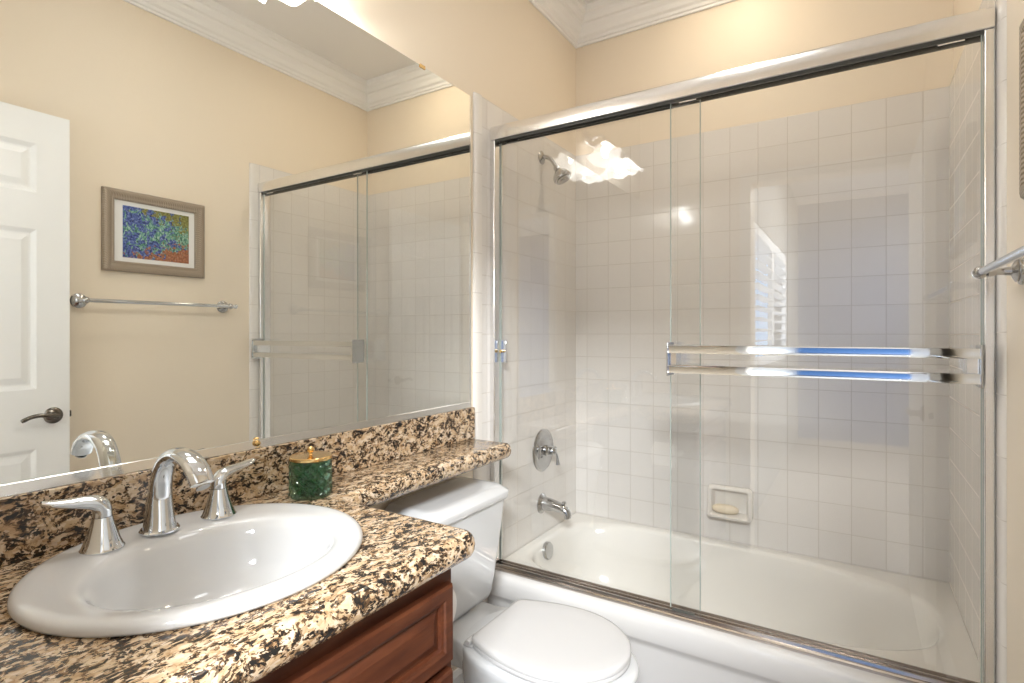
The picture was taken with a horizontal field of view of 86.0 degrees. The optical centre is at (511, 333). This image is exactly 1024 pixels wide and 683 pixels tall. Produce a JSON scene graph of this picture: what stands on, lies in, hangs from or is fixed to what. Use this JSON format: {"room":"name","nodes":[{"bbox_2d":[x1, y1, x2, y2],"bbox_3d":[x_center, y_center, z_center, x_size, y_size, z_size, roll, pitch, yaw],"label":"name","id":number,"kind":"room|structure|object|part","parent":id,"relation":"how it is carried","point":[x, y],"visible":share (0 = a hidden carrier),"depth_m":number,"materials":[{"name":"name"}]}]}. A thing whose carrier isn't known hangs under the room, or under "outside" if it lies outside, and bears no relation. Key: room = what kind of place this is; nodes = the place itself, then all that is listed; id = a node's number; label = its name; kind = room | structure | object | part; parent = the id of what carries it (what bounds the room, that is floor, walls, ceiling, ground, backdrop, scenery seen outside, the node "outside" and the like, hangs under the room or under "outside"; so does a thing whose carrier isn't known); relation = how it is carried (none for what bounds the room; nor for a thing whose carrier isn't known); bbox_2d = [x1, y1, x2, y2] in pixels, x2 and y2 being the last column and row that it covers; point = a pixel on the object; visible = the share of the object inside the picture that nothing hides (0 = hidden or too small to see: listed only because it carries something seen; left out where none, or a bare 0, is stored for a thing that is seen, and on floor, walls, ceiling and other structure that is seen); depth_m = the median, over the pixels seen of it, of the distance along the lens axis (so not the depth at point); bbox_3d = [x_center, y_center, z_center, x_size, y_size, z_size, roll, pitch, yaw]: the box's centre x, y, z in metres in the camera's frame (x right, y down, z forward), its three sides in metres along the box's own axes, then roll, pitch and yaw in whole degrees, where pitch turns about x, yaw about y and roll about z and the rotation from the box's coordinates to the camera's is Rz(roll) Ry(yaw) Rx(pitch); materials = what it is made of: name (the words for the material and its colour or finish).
{"room":"bathroom","nodes":[
{"label":"bathroom","id":0,"kind":"room"},
{"bbox_2d":[316,0,575,670],"bbox_3d":[-0.387,-0.153,1.798,0.131,2.926,2.761,0,0,32],"label":"wall","id":1,"kind":"structure","parent":0,"point":[513,64],"depth_m":2.34,"materials":[{"name":"beige paint"}]},
{"bbox_2d":[0,0,470,496],"bbox_3d":[-0.565,-0.309,1.393,0.018,1.170,1.566,0,0,32],"label":"wall mirror","id":2,"kind":"object","parent":1,"relation":"attached to","point":[227,226],"visible":1,"depth_m":1.24,"materials":[{"name":"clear mirror"}]},
{"bbox_3d":[-0.156,-0.308,2.058,0.006,1.164,0.004,0,0,32],"label":"edge trim","id":3,"kind":"part","parent":2,"relation":"part of","materials":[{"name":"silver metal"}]},
{"bbox_2d":[0,407,474,566],"bbox_3d":[-0.566,0.333,1.390,0.019,0.114,1.589,0,0,32],"label":"backsplash","id":4,"kind":"structure","parent":1,"relation":"attached to","point":[28,530],"depth_m":1.21,"materials":[{"name":"brown stone"}]},
{"bbox_2d":[453,668,463,682],"bbox_3d":[-0.353,1.264,1.736,0.014,0.092,0.802,0,0,32],"label":"baseboard","id":5,"kind":"structure","parent":1,"relation":"attached to","point":[457,674],"depth_m":1.99,"materials":[{"name":"white paint"}]},
{"bbox_3d":[-0.130,0.198,2.097,0.011,2.225,0.044,0,0,32],"label":"bullnose trim","id":6,"kind":"part","parent":1,"relation":"part of","materials":[{"name":"tile"}]},
{"bbox_3d":[0.104,0.198,2.477,0.006,2.225,0.849,0,0,32],"label":"tile panel","id":7,"kind":"part","parent":1,"relation":"part of","materials":[{"name":"white tile"}]},
{"bbox_2d":[532,429,559,470],"bbox_3d":[0.179,0.537,2.512,0.081,0.194,0.194,0,0,32],"label":"shower valve","id":8,"kind":"object","parent":1,"relation":"attached to","point":[543,450],"visible":1,"depth_m":2.50,"materials":[{"name":"silver metal"}]},
{"bbox_3d":[0.180,0.537,2.511,0.053,0.050,0.050,0,0,32],"label":"stem","id":9,"kind":"part","parent":8,"relation":"part of","materials":[{"name":"silver metal"}]},
{"bbox_3d":[0.203,0.555,2.505,0.038,0.087,0.021,0,0,-23],"label":"lever","id":10,"kind":"part","parent":8,"relation":"part of","materials":[{"name":"silver metal"}]},
{"bbox_2d":[537,493,570,519],"bbox_3d":[0.202,0.781,2.485,0.148,0.092,0.090,0,0,32],"label":"tub spout","id":11,"kind":"object","parent":1,"relation":"attached to","point":[544,503],"visible":1,"depth_m":2.47,"materials":[{"name":"silver metal"}]},
{"bbox_2d":[538,151,570,184],"bbox_3d":[0.203,-0.755,2.490,0.146,0.165,0.101,0,0,32],"label":"showerhead","id":12,"kind":"object","parent":1,"relation":"attached to","point":[561,175],"visible":1,"depth_m":2.46,"materials":[{"name":"silver metal"}]},
{"bbox_3d":[0.176,-0.780,2.497,0.082,0.073,0.019,0,0,32],"label":"arm","id":13,"kind":"part","parent":12,"relation":"part of","materials":[{"name":"silver metal"}]},
{"bbox_2d":[529,0,735,48],"bbox_3d":[0.319,-1.546,1.376,1.537,0.139,2.514,0,0,32],"label":"trim","id":14,"kind":"structure","parent":1,"relation":"attached to","point":[582,24],"depth_m":2.64,"materials":[{"name":"white paint"}]},
{"bbox_2d":[490,6,994,682],"bbox_3d":[0.574,0.053,1.790,1.516,1.743,0.068,0,0,32],"label":"shower door frame","id":15,"kind":"object","parent":1,"relation":"attached to","point":[982,21],"visible":0.85,"depth_m":1.58,"materials":[{"name":"silver metal"}]},
{"bbox_2d":[499,35,981,682],"bbox_3d":[0.575,0.059,1.792,1.473,1.685,0.037,0,0,32],"label":"door","id":16,"kind":"structure","parent":15,"relation":"in","point":[960,40],"depth_m":1.79,"materials":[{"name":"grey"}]},
{"bbox_3d":[-0.034,0.071,2.173,0.024,0.088,0.020,0,0,32],"label":"door pull","id":17,"kind":"part","parent":16,"relation":"part of","materials":[{"name":"silver metal"}]},
{"bbox_2d":[667,342,982,388],"bbox_3d":[0.837,0.081,1.567,0.770,0.106,0.076,0,0,32],"label":"double towel bar","id":18,"kind":"object","parent":16,"relation":"attached to","point":[972,373],"visible":1,"depth_m":1.49,"materials":[{"name":"silver metal"}]},
{"bbox_3d":[0.511,0.081,1.767,0.004,0.106,0.070,0,0,32],"label":"plate","id":19,"kind":"part","parent":18,"relation":"part of","materials":[{"name":"silver metal"}]},
{"bbox_3d":[1.160,0.081,1.361,0.004,0.106,0.070,0,0,32],"label":"plate","id":20,"kind":"part","parent":18,"relation":"part of","materials":[{"name":"silver metal"}]},
{"bbox_3d":[0.859,0.071,1.602,0.784,1.659,0.005,0,0,32],"label":"glass pane","id":21,"kind":"part","parent":16,"relation":"part of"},
{"bbox_2d":[583,0,597,3],"bbox_3d":[0.305,-1.641,-1.046,4.320,0.050,6.871,0,0,32],"label":"ceiling","id":22,"kind":"structure","parent":0,"point":[585,1],"depth_m":2.67,"materials":[{"name":"white paint"}]},
{"bbox_2d":[576,0,952,583],"bbox_3d":[1.013,-0.153,2.486,1.777,2.926,0.130,0,0,32],"label":"wall","id":23,"kind":"structure","parent":0,"point":[825,199],"depth_m":2.35,"materials":[{"name":"white tile"}]},
{"bbox_2d":[707,483,752,522],"bbox_3d":[0.958,0.745,2.411,0.186,0.142,0.054,0,0,32],"label":"soap dish","id":24,"kind":"object","parent":23,"relation":"attached to","point":[741,498],"visible":0.98,"depth_m":2.41,"materials":[{"name":"white ceramic"}]},
{"bbox_2d":[712,504,738,514],"bbox_3d":[0.941,0.772,2.417,0.112,0.041,0.039,0,0,32],"label":"soap","id":25,"kind":"object","parent":24,"relation":"in","point":[721,508],"visible":1,"depth_m":2.40,"materials":[{"name":"beige"}]},
{"bbox_2d":[949,0,1023,682],"bbox_3d":[1.045,-0.153,0.986,0.133,2.926,2.621,0,0,32],"label":"wall","id":26,"kind":"structure","parent":0,"point":[964,88],"depth_m":1.54,"materials":[{"name":"white tile"}]},
{"bbox_3d":[1.419,0.198,1.698,0.013,2.225,0.776,0,0,32],"label":"tile panel","id":27,"kind":"part","parent":26,"relation":"part of","materials":[{"name":"white tile"}]},
{"bbox_2d":[971,246,1023,284],"bbox_3d":[0.912,-0.137,0.956,0.085,0.062,0.693,0,0,32],"label":"towel bar","id":28,"kind":"object","parent":26,"relation":"attached to","point":[1016,271],"visible":1,"depth_m":1.18,"materials":[{"name":"silver metal"}]},
{"bbox_3d":[1.200,0.198,1.346,0.011,2.225,0.053,0,0,32],"label":"bullnose trim","id":29,"kind":"part","parent":26,"relation":"part of","materials":[{"name":"tile"}]},
{"bbox_2d":[1019,19,1023,199],"bbox_3d":[0.932,-0.453,0.933,0.026,0.360,0.435,0,0,32],"label":"framed picture","id":30,"kind":"object","parent":26,"relation":"attached to","point":[1021,28],"visible":1,"depth_m":1.10,"materials":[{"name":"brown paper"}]},
{"bbox_3d":[0.305,1.335,-1.046,4.320,0.050,6.871,0,0,32],"label":"floor","id":31,"kind":"structure","parent":0,"visible":0},
{"bbox_2d":[255,569,452,682],"bbox_3d":[-0.535,0.877,0.896,0.592,0.866,0.775,0,0,32],"label":"vanity cabinet","id":32,"kind":"object","parent":31,"relation":"on","point":[409,639],"visible":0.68,"depth_m":0.94,"materials":[{"name":"brown wood"}]},
{"bbox_2d":[0,439,510,682],"bbox_3d":[-0.322,0.417,1.236,0.595,0.054,1.587,0,0,32],"label":"countertop","id":33,"kind":"structure","parent":32,"relation":"on","point":[397,554],"depth_m":0.79,"materials":[{"name":"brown stone"}]},
{"bbox_2d":[138,447,213,536],"bbox_3d":[-0.617,0.292,1.013,0.194,0.166,0.067,0,0,32],"label":"bathroom faucet","id":34,"kind":"object","parent":33,"relation":"on","point":[159,516],"visible":1,"depth_m":1.02,"materials":[{"name":"silver metal"}]},
{"bbox_2d":[6,458,362,637],"bbox_3d":[-0.525,0.396,0.959,0.495,0.243,0.528,0,0,32],"label":"sink","id":35,"kind":"object","parent":33,"relation":"in","point":[202,571],"depth_m":0.96,"materials":[{"name":"white ceramic"}]},
{"bbox_3d":[-0.736,0.296,0.932,0.030,0.044,0.099,0,0,38],"label":"lever","id":36,"kind":"part","parent":35,"relation":"part of","materials":[{"name":"silver metal"}]},
{"bbox_3d":[-0.729,0.325,0.938,0.066,0.102,0.117,0,0,32],"label":"faucet handle","id":37,"kind":"part","parent":35,"relation":"part of","materials":[{"name":"silver metal"}]},
{"bbox_3d":[-0.592,0.325,1.157,0.066,0.102,0.117,0,0,32],"label":"faucet handle","id":38,"kind":"part","parent":35,"relation":"part of","materials":[{"name":"silver metal"}]},
{"bbox_3d":[-0.590,0.296,1.167,0.030,0.044,0.099,0,0,26],"label":"lever","id":39,"kind":"part","parent":35,"relation":"part of","materials":[{"name":"silver metal"}]},
{"bbox_2d":[289,446,331,500],"bbox_3d":[-0.484,0.330,1.324,0.099,0.118,0.099,0,0,32],"label":"lidded jar","id":40,"kind":"object","parent":33,"relation":"on","point":[310,471],"visible":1,"depth_m":1.29,"materials":[{"name":"green stone"}]},
{"bbox_3d":[-0.484,0.296,1.324,0.099,0.010,0.099,0,0,32],"label":"lid","id":41,"kind":"part","parent":40,"relation":"part of","materials":[{"name":"gold metal"}]},
{"bbox_3d":[-0.484,0.282,1.324,0.017,0.020,0.017,0,0,32],"label":"knob","id":42,"kind":"part","parent":40,"relation":"part of","materials":[{"name":"gold metal"}]},
{"bbox_3d":[-0.218,0.923,0.920,0.018,0.537,0.372,0,0,32],"label":"door","id":43,"kind":"part","parent":32,"relation":"part of","materials":[{"name":"brown wood"}]},
{"bbox_2d":[385,477,638,682],"bbox_3d":[0.027,0.915,1.647,0.721,0.790,0.431,0,0,32],"label":"toilet","id":44,"kind":"object","parent":31,"relation":"on","point":[524,641],"visible":0.66,"depth_m":1.62,"materials":[{"name":"white ceramic"}]},
{"bbox_3d":[-0.195,0.543,1.786,0.200,0.048,0.431,0,0,32],"label":"tank lid","id":45,"kind":"part","parent":44,"relation":"part of","materials":[{"name":"white ceramic"}]},
{"bbox_3d":[-0.197,0.735,1.787,0.181,0.334,0.410,0,0,32],"label":"tank","id":46,"kind":"part","parent":44,"relation":"part of","materials":[{"name":"white ceramic"}]},
{"bbox_3d":[0.105,1.108,1.599,0.537,0.404,0.372,0,0,32],"label":"bowl","id":47,"kind":"part","parent":44,"relation":"part of","materials":[{"name":"white ceramic"}]},
{"bbox_3d":[0.131,0.877,1.582,0.424,0.019,0.368,0,0,32],"label":"seat lid","id":48,"kind":"part","parent":44,"relation":"part of","materials":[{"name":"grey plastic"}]},
{"bbox_3d":[0.131,0.897,1.582,0.420,0.013,0.364,0,0,32],"label":"seat","id":49,"kind":"part","parent":44,"relation":"part of","materials":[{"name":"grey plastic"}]},
{"bbox_2d":[488,513,979,682],"bbox_3d":[0.757,1.117,2.082,1.516,0.385,0.824,0,0,32],"label":"bathtub","id":50,"kind":"object","parent":31,"relation":"on","point":[914,621],"visible":0.84,"depth_m":2.10,"materials":[{"name":"white ceramic"}]},
{"bbox_3d":[0.161,0.967,2.448,0.027,0.077,0.076,0,0,32],"label":"overflow plate","id":51,"kind":"part","parent":50,"relation":"part of","materials":[{"name":"silver metal"}]},
{"bbox_3d":[-0.211,0.600,1.191,0.164,0.030,0.068,0,0,32],"label":"toilet paper holder","id":52,"kind":"object","parent":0,"visible":0},
{"bbox_2d":[453,590,456,620],"bbox_3d":[-0.196,0.606,1.214,0.102,0.114,0.114,0,0,32],"label":"toilet paper roll","id":53,"kind":"object","parent":52,"relation":"hanging from","point":[454,594],"visible":0.05,"depth_m":1.23,"materials":[{"name":"white paper"}]}
]}

